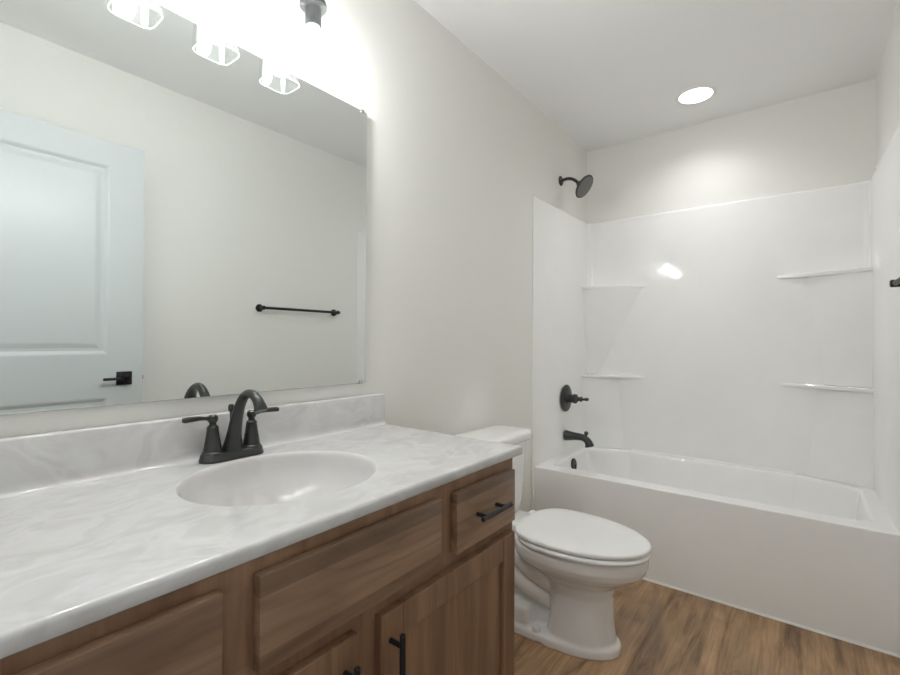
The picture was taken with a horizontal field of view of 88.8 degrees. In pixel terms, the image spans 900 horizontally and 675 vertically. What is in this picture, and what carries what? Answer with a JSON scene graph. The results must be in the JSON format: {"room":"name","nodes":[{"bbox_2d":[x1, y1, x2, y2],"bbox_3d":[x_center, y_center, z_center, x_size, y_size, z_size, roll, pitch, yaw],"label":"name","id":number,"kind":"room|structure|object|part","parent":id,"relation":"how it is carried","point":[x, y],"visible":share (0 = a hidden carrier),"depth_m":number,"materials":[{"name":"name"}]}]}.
{"room":"bathroom","nodes":[
{"label":"bathroom","id":0,"kind":"room"},
{"bbox_2d":[0,0,586,511],"bbox_3d":[-0.059,-0.076,1.965,0.100,2.457,3.360,0,-1,38],"label":"wall","id":1,"kind":"structure","parent":0,"point":[458,158],"depth_m":1.86,"materials":[{"name":"beige paint"}]},
{"bbox_2d":[0,0,366,415],"bbox_3d":[-0.578,-0.312,1.198,0.015,0.926,0.946,0,-1,38],"label":"wall mirror","id":2,"kind":"object","parent":1,"relation":"attached to","point":[183,211],"visible":1,"depth_m":1.07,"materials":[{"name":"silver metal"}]},
{"bbox_2d":[0,393,385,498],"bbox_3d":[-0.602,0.246,1.148,0.034,0.108,1.207,0,-1,38],"label":"backsplash","id":3,"kind":"structure","parent":1,"relation":"attached to","point":[31,463],"depth_m":1.03,"materials":[{"name":"stone"}]},
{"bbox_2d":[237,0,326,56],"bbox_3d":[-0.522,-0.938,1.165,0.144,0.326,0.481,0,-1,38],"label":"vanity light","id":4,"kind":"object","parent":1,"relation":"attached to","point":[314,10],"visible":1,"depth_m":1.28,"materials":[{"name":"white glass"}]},
{"bbox_3d":[-0.504,-0.841,1.151,0.052,0.078,0.052,0,-1,38],"label":"bulb","id":5,"kind":"part","parent":4,"relation":"part of","materials":[{"name":"white glass"}]},
{"bbox_3d":[-0.388,-0.839,1.302,0.052,0.078,0.052,0,-1,38],"label":"bulb","id":6,"kind":"part","parent":4,"relation":"part of","materials":[{"name":"white glass"}]},
{"bbox_2d":[299,0,326,31],"bbox_3d":[-0.387,-0.959,1.303,0.076,0.165,0.076,0,-1,38],"label":"socket","id":7,"kind":"object","parent":4,"relation":"attached to","point":[313,10],"depth_m":1.29,"materials":[{"name":"black metal"}]},
{"bbox_2d":[559,175,592,197],"bbox_3d":[0.762,-0.923,2.787,0.199,0.155,0.146,0,-1,38],"label":"shower","id":8,"kind":"object","parent":1,"relation":"attached to","point":[584,185],"visible":1,"depth_m":2.76,"materials":[{"name":"brown metal"}]},
{"bbox_3d":[0.733,-0.957,2.813,0.118,0.055,0.022,0,-1,38],"label":"arm","id":9,"kind":"part","parent":8,"relation":"part of","materials":[{"name":"brown metal"}]},
{"bbox_2d":[414,0,896,151],"bbox_3d":[0.573,-1.345,1.493,1.680,0.080,3.360,0,-1,38],"label":"ceiling","id":10,"kind":"structure","parent":0,"point":[606,73],"depth_m":2.09,"materials":[{"name":"paint"}]},
{"bbox_2d":[675,85,716,104],"bbox_3d":[1.312,-1.292,2.456,0.200,0.005,0.200,0,-1,38],"label":"recessed light","id":11,"kind":"object","parent":10,"relation":"in","point":[694,95],"visible":1,"depth_m":2.45,"materials":[{"name":"white paint"}]},
{"bbox_2d":[514,579,899,674],"bbox_3d":[0.243,1.187,1.062,1.680,0.080,4.400,0,-1,38],"label":"floor","id":12,"kind":"structure","parent":0,"point":[661,630],"depth_m":1.71,"materials":[{"name":"brown wood"}]},
{"bbox_2d":[0,458,514,674],"bbox_3d":[-0.362,0.733,0.978,0.618,0.820,1.081,0,-1,38],"label":"vanity cabinet","id":13,"kind":"object","parent":12,"relation":"on","point":[421,584],"visible":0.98,"depth_m":0.79,"materials":[{"name":"brown wood"}]},
{"bbox_3d":[-0.389,0.408,0.511,0.019,0.140,0.263,0,-1,38],"label":"drawer","id":14,"kind":"part","parent":13,"relation":"part of","materials":[{"name":"brown wood"}]},
{"bbox_2d":[0,393,521,659],"bbox_3d":[-0.390,0.308,0.985,0.568,0.233,1.208,0,-1,38],"label":"countertop","id":15,"kind":"structure","parent":13,"relation":"on","point":[97,523],"depth_m":0.87,"materials":[{"name":"stone"}]},
{"bbox_2d":[182,389,278,463],"bbox_3d":[-0.525,0.211,1.143,0.190,0.175,0.189,0,0,-3],"label":"faucet","id":16,"kind":"object","parent":15,"relation":"on","point":[233,448],"visible":1,"depth_m":1.12,"materials":[{"name":"brown metal"}]},
{"bbox_3d":[-0.591,0.192,1.077,0.017,0.015,0.067,0,-1,33],"label":"lever","id":17,"kind":"part","parent":16,"relation":"part of","materials":[{"name":"brown metal"}]},
{"bbox_3d":[-0.572,0.233,1.108,0.048,0.092,0.048,0,-1,38],"label":"handle","id":18,"kind":"part","parent":16,"relation":"part of","materials":[{"name":"brown metal"}]},
{"bbox_3d":[-0.551,0.225,1.156,0.014,0.115,0.014,0,0,-19],"label":"lift rod","id":19,"kind":"part","parent":16,"relation":"part of","materials":[{"name":"brown metal"}]},
{"bbox_3d":[-0.542,0.288,1.147,0.055,0.021,0.158,0,-1,38],"label":"plate","id":20,"kind":"part","parent":16,"relation":"part of","materials":[{"name":"brown metal"}]},
{"bbox_3d":[-0.495,0.202,1.111,0.168,0.158,0.050,0,-1,38],"label":"spout","id":21,"kind":"part","parent":16,"relation":"part of","materials":[{"name":"brown metal"}]},
{"bbox_3d":[-0.512,0.234,1.186,0.048,0.092,0.048,0,-1,38],"label":"handle","id":22,"kind":"part","parent":16,"relation":"part of","materials":[{"name":"brown metal"}]},
{"bbox_3d":[-0.486,0.194,1.213,0.017,0.015,0.067,0,-1,42],"label":"lever","id":23,"kind":"part","parent":16,"relation":"part of","materials":[{"name":"brown metal"}]},
{"bbox_2d":[174,451,377,505],"bbox_3d":[-0.364,0.362,1.014,0.382,0.126,0.426,0,-1,38],"label":"basin","id":24,"kind":"object","parent":15,"relation":"in","point":[271,478],"depth_m":1.14,"materials":[{"name":"white ceramic"}]},
{"bbox_3d":[-0.319,0.766,0.602,0.019,0.514,0.498,0,-1,38],"label":"door","id":25,"kind":"part","parent":13,"relation":"part of","materials":[{"name":"brown wood"}]},
{"bbox_3d":[-0.162,0.613,0.760,0.036,0.142,0.012,0,-1,38],"label":"handle","id":26,"kind":"part","parent":13,"relation":"part of","materials":[{"name":"black metal"}]},
{"bbox_3d":[-0.096,0.614,0.846,0.036,0.142,0.012,0,-1,38],"label":"handle","id":27,"kind":"part","parent":13,"relation":"part of","materials":[{"name":"black metal"}]},
{"bbox_3d":[0.015,0.771,1.036,0.019,0.514,0.488,0,-1,38],"label":"door","id":28,"kind":"part","parent":13,"relation":"part of","materials":[{"name":"brown wood"}]},
{"bbox_3d":[0.013,0.771,1.038,0.005,0.398,0.372,0,-1,38],"label":"panel","id":29,"kind":"part","parent":13,"relation":"part of","materials":[{"name":"brown wood"}]},
{"bbox_3d":[0.087,0.417,1.130,0.019,0.134,0.258,0,-1,38],"label":"drawer","id":30,"kind":"part","parent":13,"relation":"part of","materials":[{"name":"brown wood"}]},
{"bbox_3d":[0.104,0.417,1.107,0.036,0.012,0.128,0,-1,38],"label":"handle","id":31,"kind":"part","parent":13,"relation":"part of","materials":[{"name":"black metal"}]},
{"bbox_2d":[456,425,651,660],"bbox_3d":[0.401,0.782,1.839,0.759,0.742,0.394,0,-1,38],"label":"toilet","id":32,"kind":"object","parent":12,"relation":"on","point":[570,565],"visible":0.73,"depth_m":1.68,"materials":[{"name":"white ceramic"}]},
{"bbox_3d":[0.191,0.432,2.004,0.224,0.041,0.394,0,-1,38],"label":"tank lid","id":33,"kind":"part","parent":32,"relation":"part of","materials":[{"name":"white ceramic"}]},
{"bbox_3d":[0.185,0.611,2.007,0.192,0.319,0.338,0,-1,38],"label":"tank","id":34,"kind":"part","parent":32,"relation":"part of","materials":[{"name":"white ceramic"}]},
{"bbox_3d":[0.404,0.963,1.834,0.731,0.382,0.371,0,-1,38],"label":"bowl","id":35,"kind":"part","parent":32,"relation":"part of","materials":[{"name":"white ceramic"}]},
{"bbox_3d":[0.507,0.746,1.757,0.488,0.022,0.381,0,-1,38],"label":"lid","id":36,"kind":"part","parent":32,"relation":"part of","materials":[{"name":"white plastic"}]},
{"bbox_3d":[0.513,0.769,1.752,0.476,0.018,0.388,0,-1,38],"label":"seat","id":37,"kind":"part","parent":32,"relation":"part of","materials":[{"name":"white plastic"}]},
{"bbox_2d":[532,446,899,654],"bbox_3d":[1.281,0.942,2.410,1.478,0.441,0.799,0,-1,38],"label":"bathtub","id":38,"kind":"object","parent":12,"relation":"on","point":[817,553],"visible":0.92,"depth_m":2.02,"materials":[{"name":"white plastic"}]},
{"bbox_2d":[537,446,899,534],"bbox_3d":[1.291,0.897,2.423,1.478,0.351,0.767,0,-1,38],"label":"basin","id":39,"kind":"object","parent":38,"relation":"in","point":[646,493],"depth_m":2.31,"materials":[{"name":"white plastic"}]},
{"bbox_2d":[642,578,899,657],"bbox_3d":[1.050,1.155,2.110,1.478,0.008,0.008,0,-1,38],"label":"trim","id":40,"kind":"structure","parent":38,"relation":"attached to","point":[646,579],"depth_m":1.88,"materials":[{"name":"white"}]},
{"bbox_2d":[587,79,875,222],"bbox_3d":[1.561,-0.062,2.775,1.480,2.457,0.100,0,-1,38],"label":"wall","id":41,"kind":"structure","parent":0,"point":[827,138],"depth_m":2.63,"materials":[{"name":"beige paint"}]},
{"bbox_2d":[532,123,899,532],"bbox_3d":[1.286,-0.034,2.417,1.486,1.510,0.798,0,-1,38],"label":"tub surround","id":42,"kind":"object","parent":41,"relation":"attached to","point":[762,332],"visible":0.95,"depth_m":2.60,"materials":[{"name":"white plastic"}]},
{"bbox_2d":[561,385,588,411],"bbox_3d":[0.778,0.376,2.811,0.143,0.166,0.166,0,-1,38],"label":"shower valve","id":43,"kind":"object","parent":42,"relation":"attached to","point":[567,397],"visible":1,"depth_m":2.81,"materials":[{"name":"black metal"}]},
{"bbox_3d":[0.765,0.376,2.821,0.096,0.058,0.058,0,-1,38],"label":"handle","id":44,"kind":"part","parent":43,"relation":"part of","materials":[{"name":"brown metal"}]},
{"bbox_2d":[564,430,593,447],"bbox_3d":[0.788,0.614,2.794,0.179,0.097,0.065,0,-1,38],"label":"tub spout","id":45,"kind":"object","parent":42,"relation":"attached to","point":[568,435],"visible":1,"depth_m":2.78,"materials":[{"name":"black metal"}]},
{"bbox_2d":[582,374,643,378],"bbox_3d":[1.073,0.257,2.985,0.408,0.022,0.126,0,-1,38],"label":"corner shelf","id":46,"kind":"object","parent":42,"relation":"attached to","point":[584,376],"depth_m":3.01,"materials":[{"name":"white plastic"}]},
{"bbox_2d":[582,284,646,289],"bbox_3d":[1.069,-0.329,2.998,0.385,0.025,0.122,0,-1,38],"label":"corner shelf","id":47,"kind":"object","parent":42,"relation":"attached to","point":[584,286],"depth_m":3.01,"materials":[{"name":"white plastic"}]},
{"bbox_2d":[777,266,872,278],"bbox_3d":[1.903,-0.329,2.355,0.385,0.025,0.122,0,-1,38],"label":"corner shelf","id":48,"kind":"object","parent":42,"relation":"attached to","point":[848,271],"depth_m":2.36,"materials":[{"name":"white plastic"}]},
{"bbox_2d":[779,383,873,392],"bbox_3d":[1.890,0.256,2.356,0.408,0.022,0.126,0,-1,38],"label":"corner shelf","id":49,"kind":"object","parent":42,"relation":"attached to","point":[799,387],"depth_m":2.35,"materials":[{"name":"white plastic"}]},
{"bbox_2d":[876,0,899,167],"bbox_3d":[1.192,-0.077,1.001,0.100,2.457,3.360,0,-1,38],"label":"wall","id":50,"kind":"structure","parent":0,"point":[888,74],"depth_m":1.92,"materials":[{"name":"beige paint"}]},
{"bbox_2d":[889,277,899,286],"bbox_3d":[1.301,-0.180,1.274,0.060,0.048,0.610,0,-1,38],"label":"towel bar","id":51,"kind":"object","parent":50,"relation":"attached to","point":[893,283],"visible":1,"depth_m":1.49,"materials":[{"name":"black metal"}]}
]}

